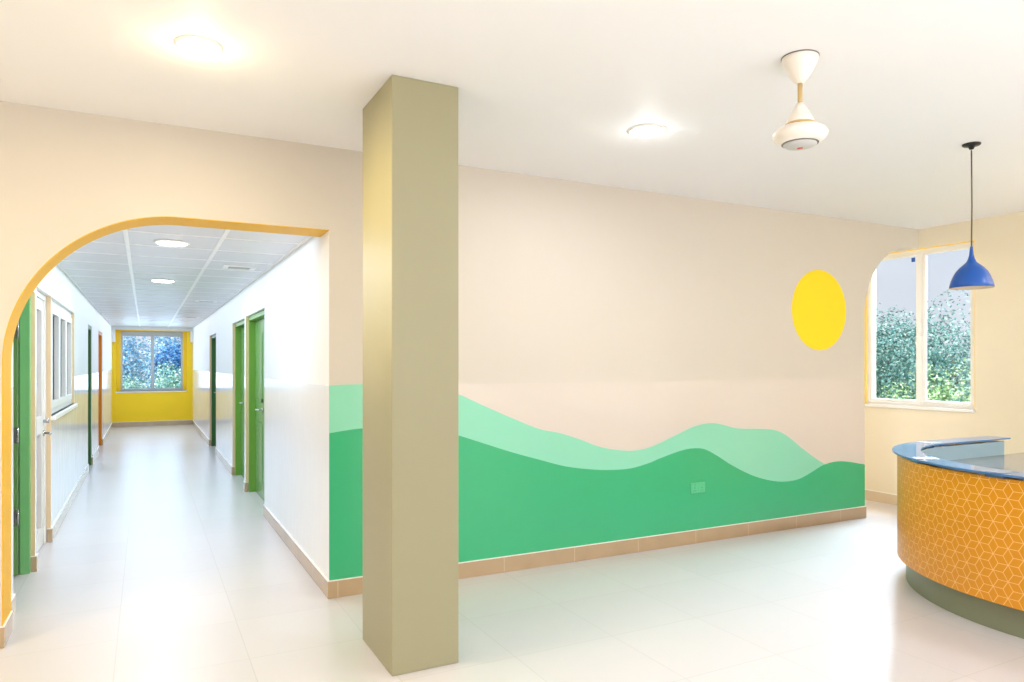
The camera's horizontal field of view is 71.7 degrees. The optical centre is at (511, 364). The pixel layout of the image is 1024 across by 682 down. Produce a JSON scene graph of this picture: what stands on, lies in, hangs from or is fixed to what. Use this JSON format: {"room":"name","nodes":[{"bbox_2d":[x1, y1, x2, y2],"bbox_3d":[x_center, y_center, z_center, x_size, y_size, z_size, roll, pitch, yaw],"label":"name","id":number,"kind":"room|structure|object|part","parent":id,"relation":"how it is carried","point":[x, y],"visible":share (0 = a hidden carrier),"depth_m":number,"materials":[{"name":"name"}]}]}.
{"room":"clinic reception area","nodes":[
{"label":"clinic reception area","id":0,"kind":"room"},
{"bbox_2d":[11,265,111,596],"bbox_3d":[-6.263,0.055,10.396,0.150,2.900,14.537,0,0,-27],"label":"wall","id":1,"kind":"structure","parent":0,"point":[69,436],"depth_m":8.11,"materials":[{"name":"white paint"}]},
{"bbox_2d":[13,291,34,575],"bbox_3d":[-3.637,0.490,4.512,0.891,2.030,0.957,0,0,-27],"label":"door","id":2,"kind":"structure","parent":1,"relation":"in","point":[27,318],"depth_m":5.07,"materials":[{"name":"green paint"}]},
{"bbox_3d":[-3.291,0.493,4.690,0.062,2.024,0.956,0,0,-27],"label":"frame","id":3,"kind":"part","parent":2,"relation":"part of","materials":[{"name":"green paint"}]},
{"bbox_2d":[37,286,51,552],"bbox_3d":[-3.737,0.462,5.587,0.118,2.085,0.894,0,0,-27],"label":"door","id":4,"kind":"structure","parent":1,"relation":"in","point":[44,432],"depth_m":5.91,"materials":[{"name":"beige paint"}]},
{"bbox_3d":[-3.760,0.465,5.574,0.066,2.079,0.893,0,0,-27],"label":"frame","id":5,"kind":"part","parent":4,"relation":"part of","materials":[{"name":"white wood"}]},
{"bbox_2d":[11,423,111,615],"bbox_3d":[-6.205,1.447,10.426,0.042,0.115,14.537,0,0,-27],"label":"baseboard","id":6,"kind":"structure","parent":1,"relation":"attached to","point":[51,532],"depth_m":6.72,"materials":[{"name":"beige tile"}]},
{"bbox_2d":[51,296,77,420],"bbox_3d":[-4.460,-0.050,6.987,0.140,1.060,2.230,0,0,-27],"label":"window","id":7,"kind":"structure","parent":1,"relation":"in","point":[62,317],"depth_m":7.09,"materials":[{"name":"beige paint"}]},
{"bbox_3d":[-4.217,-0.058,6.478,0.004,0.781,0.499,0,0,-27],"label":"pane","id":8,"kind":"part","parent":7,"relation":"part of","materials":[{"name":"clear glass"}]},
{"bbox_3d":[-4.218,-0.058,6.478,0.082,0.901,0.639,0,0,-27],"label":"sash","id":9,"kind":"part","parent":7,"relation":"part of","materials":[{"name":"white metal"}]},
{"bbox_3d":[-4.485,-0.065,6.970,0.080,1.019,2.203,0,0,-27],"label":"frame","id":10,"kind":"part","parent":7,"relation":"part of","materials":[{"name":"white metal"}]},
{"bbox_3d":[-4.514,-0.058,7.049,0.082,0.901,0.639,0,0,-27],"label":"sash","id":11,"kind":"part","parent":7,"relation":"part of","materials":[{"name":"white metal"}]},
{"bbox_3d":[-4.425,0.462,7.005,0.060,0.035,2.230,0,0,-27],"label":"sill","id":12,"kind":"part","parent":7,"relation":"part of","materials":[{"name":"white metal"}]},
{"bbox_3d":[-4.809,-0.058,7.621,0.082,0.901,0.639,0,0,-27],"label":"sash","id":13,"kind":"part","parent":7,"relation":"part of","materials":[{"name":"white metal"}]},
{"bbox_2d":[88,325,90,464],"bbox_3d":[-6.166,0.475,10.197,0.140,2.060,0.819,0,0,-27],"label":"door","id":14,"kind":"structure","parent":1,"relation":"in","point":[89,327],"depth_m":10.54,"materials":[{"name":"green paint"}]},
{"bbox_2d":[98,331,101,444],"bbox_3d":[-7.400,0.465,12.581,0.140,2.080,1.249,0,0,-27],"label":"door","id":15,"kind":"structure","parent":1,"relation":"in","point":[99,333],"depth_m":13.11,"materials":[{"name":"wood"}]},
{"bbox_2d":[112,326,192,421],"bbox_3d":[-10.207,0.055,16.680,5.198,2.900,0.250,0,0,-27],"label":"wall","id":16,"kind":"structure","parent":0,"point":[138,406],"depth_m":17.29,"materials":[{"name":"yellow paint"}]},
{"bbox_2d":[112,326,114,341],"bbox_3d":[-9.487,-0.717,16.867,0.071,0.383,0.080,0,0,-27],"label":"trim","id":17,"kind":"structure","parent":16,"relation":"attached to","point":[113,327],"depth_m":16.83,"materials":[{"name":"white paint"}]},
{"bbox_2d":[116,331,186,392],"bbox_3d":[-8.819,-0.060,17.361,1.546,1.490,0.215,0,0,-27],"label":"window","id":18,"kind":"structure","parent":16,"relation":"in","point":[119,334],"depth_m":17.40,"materials":[{"name":"yellow paint"}]},
{"bbox_3d":[-9.147,-0.043,17.276,0.628,1.323,0.035,0,0,-27],"label":"sash","id":19,"kind":"part","parent":18,"relation":"part of","materials":[{"name":"clear glass"}]},
{"bbox_3d":[-8.806,0.672,17.335,1.546,0.025,0.155,0,0,-27],"label":"sill","id":20,"kind":"part","parent":18,"relation":"part of","materials":[{"name":"white paint"}]},
{"bbox_3d":[-8.548,-0.043,17.586,0.620,1.323,0.035,0,0,-27],"label":"sash","id":21,"kind":"part","parent":18,"relation":"part of","materials":[{"name":"clear glass"}]},
{"bbox_2d":[112,420,191,426],"bbox_3d":[-8.753,1.447,17.285,1.735,0.115,0.012,0,0,-27],"label":"baseboard","id":22,"kind":"structure","parent":16,"relation":"attached to","point":[172,422],"depth_m":17.26,"materials":[{"name":"beige tile"}]},
{"bbox_2d":[57,225,311,327],"bbox_3d":[-5.415,-0.920,10.834,1.759,0.036,14.537,0,0,-27],"label":"ceiling","id":23,"kind":"structure","parent":0,"point":[114,272],"depth_m":6.85,"materials":[{"name":"grey tile"}]},
{"bbox_2d":[150,279,175,282],"bbox_3d":[-3.768,-0.896,7.648,0.254,0.025,0.254,0,0,-27],"label":"recessed light","id":24,"kind":"object","parent":23,"relation":"in","point":[153,280],"visible":1,"depth_m":7.59,"materials":[{"name":"white paint"}]},
{"bbox_2d":[152,280,173,282],"bbox_3d":[-3.768,-0.894,7.648,0.214,0.021,0.214,0,0,-27],"label":"diffuser","id":25,"kind":"object","parent":24,"relation":"attached to","point":[162,281],"depth_m":7.60,"materials":[{"name":"white plastic"}]},
{"bbox_2d":[154,239,189,246],"bbox_3d":[-2.529,-0.896,5.269,0.244,0.025,0.244,0,0,-27],"label":"recessed light","id":26,"kind":"object","parent":23,"relation":"in","point":[166,242],"visible":1,"depth_m":5.21,"materials":[{"name":"white paint"}]},
{"bbox_2d":[157,241,186,246],"bbox_3d":[-2.529,-0.894,5.269,0.205,0.021,0.205,0,0,-27],"label":"diffuser","id":27,"kind":"object","parent":26,"relation":"attached to","point":[166,243],"depth_m":5.22,"materials":[{"name":"white plastic"}]},
{"bbox_2d":[195,300,217,302],"bbox_3d":[-4.396,-0.902,10.190,0.290,0.012,0.200,0,0,-27],"label":"ceiling vent","id":28,"kind":"object","parent":23,"relation":"in","point":[195,300],"visible":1,"depth_m":10.15,"materials":[{"name":"white plastic"}]},
{"bbox_2d":[221,265,256,270],"bbox_3d":[-2.553,-0.902,6.628,0.290,0.012,0.200,0,0,-27],"label":"ceiling vent","id":29,"kind":"object","parent":23,"relation":"in","point":[223,266],"visible":1,"depth_m":6.59,"materials":[{"name":"white plastic"}]},
{"bbox_2d":[228,267,249,269],"bbox_3d":[-2.553,-0.903,6.628,0.190,0.010,0.164,0,0,-27],"label":"grille","id":30,"kind":"object","parent":29,"relation":"attached to","point":[237,268],"depth_m":6.65,"materials":[{"name":"grey plastic"}]},
{"bbox_2d":[193,236,319,568],"bbox_3d":[-4.568,0.055,11.273,0.150,2.900,14.537,0,0,-27],"label":"wall","id":31,"kind":"structure","parent":0,"point":[288,293],"depth_m":6.06,"materials":[{"name":"white paint"}]},
{"bbox_2d":[190,328,192,341],"bbox_3d":[-7.980,-0.727,17.647,0.053,0.363,0.080,0,0,-27],"label":"trim","id":32,"kind":"structure","parent":31,"relation":"attached to","point":[191,329],"depth_m":17.62,"materials":[{"name":"white paint"}]},
{"bbox_2d":[210,333,215,445],"bbox_3d":[-5.194,0.490,12.485,0.149,2.030,1.350,0,0,-27],"label":"door","id":33,"kind":"structure","parent":31,"relation":"in","point":[213,336],"depth_m":13.04,"materials":[{"name":"green paint"}]},
{"bbox_2d":[233,318,243,477],"bbox_3d":[-3.425,0.475,9.065,0.149,2.060,1.310,0,0,-27],"label":"door","id":34,"kind":"structure","parent":31,"relation":"in","point":[238,328],"depth_m":9.60,"materials":[{"name":"green paint"}]},
{"bbox_2d":[246,308,263,500],"bbox_3d":[-2.731,0.470,7.724,0.149,2.070,1.490,0,0,-27],"label":"door","id":35,"kind":"structure","parent":31,"relation":"in","point":[254,323],"depth_m":8.32,"materials":[{"name":"green paint"}]},
{"bbox_2d":[192,420,328,596],"bbox_3d":[-4.567,1.447,11.127,0.042,0.115,14.797,0,0,-27],"label":"baseboard","id":36,"kind":"structure","parent":31,"relation":"attached to","point":[315,573],"depth_m":5.78,"materials":[{"name":"beige tile"}]},
{"bbox_2d":[363,75,457,675],"bbox_3d":[-0.543,0.055,3.721,0.349,2.900,0.519,0,0,-27],"label":"pillar","id":37,"kind":"structure","parent":0,"point":[410,126],"depth_m":3.50,"materials":[{"name":"paint"}]},
{"bbox_2d":[0,101,918,625],"bbox_3d":[-0.783,0.055,4.901,11.113,2.900,0.264,0,0,-27],"label":"wall","id":38,"kind":"structure","parent":0,"point":[620,350],"depth_m":5.35,"materials":[{"name":"beige paint"}]},
{"bbox_2d":[0,611,12,647],"bbox_3d":[-4.234,1.447,3.109,3.336,0.115,0.272,0,0,-27],"label":"baseboard","id":39,"kind":"structure","parent":38,"relation":"attached to","point":[6,629],"depth_m":3.81,"materials":[{"name":"beige tile"}]},
{"bbox_2d":[327,506,866,598],"bbox_3d":[1.085,1.447,5.861,5.242,0.115,0.272,0,0,-27],"label":"baseboard","id":40,"kind":"structure","parent":38,"relation":"attached to","point":[337,588],"depth_m":5.60,"materials":[{"name":"beige tile"}]},
{"bbox_2d":[690,482,704,493],"bbox_3d":[1.564,1.040,5.958,0.158,0.090,0.015,0,0,-27],"label":"wall socket","id":41,"kind":"object","parent":38,"relation":"attached to","point":[698,487],"visible":1,"depth_m":5.95,"materials":[{"name":"green paint"}]},
{"bbox_2d":[692,483,697,492],"bbox_3d":[1.531,1.040,5.937,0.068,0.076,0.003,0,0,-27],"label":"outlet","id":42,"kind":"object","parent":41,"relation":"attached to","point":[694,485],"depth_m":5.94,"materials":[{"name":"green paint"}]},
{"bbox_2d":[699,483,704,491],"bbox_3d":[1.600,1.040,5.973,0.068,0.076,0.003,0,0,-27],"label":"outlet","id":43,"kind":"object","parent":41,"relation":"attached to","point":[701,485],"depth_m":5.97,"materials":[{"name":"green paint"}]},
{"bbox_2d":[0,0,1023,228],"bbox_3d":[-2.174,-1.495,7.590,11.513,0.200,23.880,0,0,-27],"label":"ceiling","id":44,"kind":"structure","parent":0,"point":[555,89],"depth_m":3.45,"materials":[{"name":"white paint"}]},
{"bbox_2d":[174,35,222,56],"bbox_3d":[-1.368,-1.383,3.098,0.194,0.025,0.194,0,0,-27],"label":"recessed light","id":45,"kind":"object","parent":44,"relation":"in","point":[197,45],"visible":1,"depth_m":3.06,"materials":[{"name":"white paint"}]},
{"bbox_2d":[179,39,218,55],"bbox_3d":[-1.368,-1.381,3.098,0.158,0.021,0.158,0,0,-27],"label":"diffuser","id":46,"kind":"object","parent":45,"relation":"attached to","point":[199,47],"depth_m":3.07,"materials":[{"name":"white plastic"}]},
{"bbox_2d":[627,123,666,137],"bbox_3d":[0.805,-1.383,4.222,0.234,0.025,0.234,0,0,-27],"label":"recessed light","id":47,"kind":"object","parent":44,"relation":"in","point":[648,130],"visible":1,"depth_m":4.18,"materials":[{"name":"white paint"}]},
{"bbox_2d":[631,127,663,137],"bbox_3d":[0.805,-1.381,4.222,0.195,0.021,0.195,0,0,-27],"label":"diffuser","id":48,"kind":"object","parent":47,"relation":"attached to","point":[639,132],"depth_m":4.19,"materials":[{"name":"white plastic"}]},
{"bbox_2d":[772,49,827,149],"bbox_3d":[1.309,-1.187,3.220,0.236,0.416,0.236,0,0,-27],"label":"ceiling fan","id":49,"kind":"object","parent":44,"relation":"hanging from","point":[800,131],"visible":1,"depth_m":3.17,"materials":[{"name":"white metal"}]},
{"bbox_3d":[1.309,-1.137,3.220,0.125,0.100,0.125,0,0,-27],"label":"rod","id":50,"kind":"part","parent":49,"relation":"part of","materials":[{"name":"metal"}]},
{"bbox_3d":[1.309,-1.220,3.220,0.021,0.114,0.021,0,0,-27],"label":"rod","id":51,"kind":"part","parent":49,"relation":"part of","materials":[{"name":"gold metal"}]},
{"bbox_2d":[949,141,994,289],"bbox_3d":[2.912,-0.939,4.490,0.246,0.913,0.246,0,0,-27],"label":"pendant lamp","id":52,"kind":"object","parent":44,"relation":"hanging from","point":[972,275],"visible":1,"depth_m":4.45,"materials":[{"name":"blue plastic"}]},
{"bbox_3d":[2.912,-0.615,4.490,0.246,0.265,0.246,0,0,-27],"label":"lamp shade","id":53,"kind":"part","parent":52,"relation":"part of","materials":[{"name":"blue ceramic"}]},
{"bbox_3d":[2.914,-1.035,4.492,0.013,0.640,0.008,0,0,-27],"label":"cord","id":54,"kind":"part","parent":52,"relation":"part of","materials":[{"name":"black plastic"}]},
{"bbox_2d":[0,424,1023,681],"bbox_3d":[-2.174,1.605,7.590,11.513,0.200,23.880,0,0,-27],"label":"floor","id":55,"kind":"structure","parent":0,"point":[161,566],"depth_m":4.33,"materials":[{"name":"white tile"}]},
{"bbox_2d":[892,436,1023,638],"bbox_3d":[3.999,1.054,4.415,2.798,0.902,2.768,0,0,-27],"label":"reception desk","id":56,"kind":"object","parent":55,"relation":"on","point":[960,501],"depth_m":4.21,"materials":[{"name":"orange laminate"}]},
{"bbox_3d":[3.186,0.611,4.353,1.303,0.012,3.496,0,0,10],"label":"glass","id":57,"kind":"part","parent":56,"relation":"part of","materials":[{"name":"glass"}]},
{"bbox_3d":[3.237,1.069,4.304,1.116,0.872,3.253,0,0,9],"label":"panel","id":58,"kind":"part","parent":56,"relation":"part of","materials":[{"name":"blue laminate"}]},
{"bbox_2d":[948,453,1023,471],"bbox_3d":[4.106,0.758,4.385,2.636,0.030,2.596,0,0,-27],"label":"countertop","id":59,"kind":"structure","parent":56,"relation":"on","point":[1011,462],"depth_m":5.40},
{"bbox_2d":[865,211,1023,493],"bbox_3d":[5.487,0.055,5.091,0.200,2.900,12.400,0,0,-27],"label":"wall","id":60,"kind":"structure","parent":0,"point":[999,240],"depth_m":6.75,"materials":[{"name":"beige paint"}]},
{"bbox_2d":[865,489,896,504],"bbox_3d":[5.393,1.447,5.042,0.012,0.115,12.000,0,0,-27],"label":"baseboard","id":61,"kind":"structure","parent":60,"relation":"attached to","point":[888,498],"depth_m":7.70,"materials":[{"name":"beige tile"}]},
{"bbox_2d":[865,240,974,412],"bbox_3d":[4.229,-0.363,7.381,0.110,1.665,1.185,0,0,-27],"label":"window","id":62,"kind":"structure","parent":60,"relation":"in","point":[921,254],"depth_m":7.36,"materials":[{"name":"yellow paint"}]},
{"bbox_3d":[4.121,-0.378,7.634,0.040,1.567,0.569,0,0,-27],"label":"sash","id":63,"kind":"part","parent":62,"relation":"part of","materials":[{"name":"clear glass"}]},
{"bbox_3d":[4.202,0.455,7.367,0.050,0.030,1.185,0,0,-27],"label":"sill","id":64,"kind":"part","parent":62,"relation":"part of","materials":[{"name":"white metal"}]},
{"bbox_3d":[4.386,-0.378,7.122,0.040,1.567,0.512,0,0,-27],"label":"sash","id":65,"kind":"part","parent":62,"relation":"part of","materials":[{"name":"clear glass"}]},
{"label":"outside","id":66,"kind":"structure","parent":0,"visible":0},
{"bbox_3d":[-7.202,5.005,35.681,100.000,0.200,90.000,0,0,-27],"label":"ground","id":67,"kind":"structure","parent":66,"visible":0},
{"bbox_2d":[123,372,150,388],"bbox_3d":[-10.698,2.562,19.624,1.633,4.698,1.607,0,0,-5],"label":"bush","id":68,"kind":"object","parent":67,"relation":"on","point":[126,385],"visible":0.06,"depth_m":19.57,"materials":[{"name":"green plant"}]},
{"bbox_2d":[123,336,155,388],"bbox_3d":[-16.256,1.282,29.324,2.924,7.255,3.344,0,0,-27],"label":"tree","id":69,"kind":"object","parent":67,"relation":"on","point":[132,362],"visible":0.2,"depth_m":29.29,"materials":[{"name":"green plant"}]},
{"bbox_2d":[141,337,180,387],"bbox_3d":[-12.586,1.414,27.209,2.981,6.992,3.032,0,0,-27],"label":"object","id":70,"kind":"object","parent":67,"relation":"on","point":[163,340],"visible":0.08,"depth_m":26.61,"materials":[{"name":"green plant"}]},
{"bbox_2d":[149,345,180,379],"bbox_3d":[-11.957,2.073,24.900,1.470,5.673,1.575,0,0,-27],"label":"tree","id":71,"kind":"object","parent":67,"relation":"on","point":[170,355],"visible":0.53,"depth_m":24.58,"materials":[{"name":"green plant"}]},
{"bbox_2d":[149,361,180,387],"bbox_3d":[-10.637,2.386,22.505,1.766,5.051,1.726,0,0,-27],"label":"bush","id":72,"kind":"object","parent":67,"relation":"on","point":[174,381],"visible":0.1,"depth_m":22.10,"materials":[{"name":"green plant"}]},
{"bbox_2d":[879,374,912,399],"bbox_3d":[7.430,2.547,13.757,1.608,4.730,1.564,0,0,-27],"label":"tree","id":73,"kind":"object","parent":67,"relation":"on","point":[897,391],"visible":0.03,"depth_m":13.67,"materials":[{"name":"green plant"}]},
{"bbox_2d":[876,303,958,398],"bbox_3d":[11.577,1.515,21.581,3.208,6.789,3.556,0,0,-5],"label":"tree","id":74,"kind":"object","parent":67,"relation":"on","point":[881,348],"visible":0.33,"depth_m":20.94,"materials":[{"name":"green plant"}]},
{"bbox_2d":[876,345,969,397],"bbox_3d":[14.764,2.088,25.661,4.444,5.648,4.392,0,0,-27],"label":"tree","id":75,"kind":"object","parent":67,"relation":"on","point":[936,345],"visible":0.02,"depth_m":25.14,"materials":[{"name":"green plant"}]},
{"bbox_2d":[882,288,969,401],"bbox_3d":[10.047,1.584,15.865,3.196,6.653,3.272,0,0,30],"label":"tree","id":76,"kind":"object","parent":67,"relation":"on","point":[933,356],"visible":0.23,"depth_m":15.82,"materials":[{"name":"green plant"}]},
{"bbox_2d":[904,357,969,401],"bbox_3d":[7.133,2.399,11.525,1.313,5.024,1.339,0,0,4],"label":"tree","id":77,"kind":"object","parent":67,"relation":"on","point":[936,395],"visible":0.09,"depth_m":11.50,"materials":[{"name":"green plant"}]}
]}

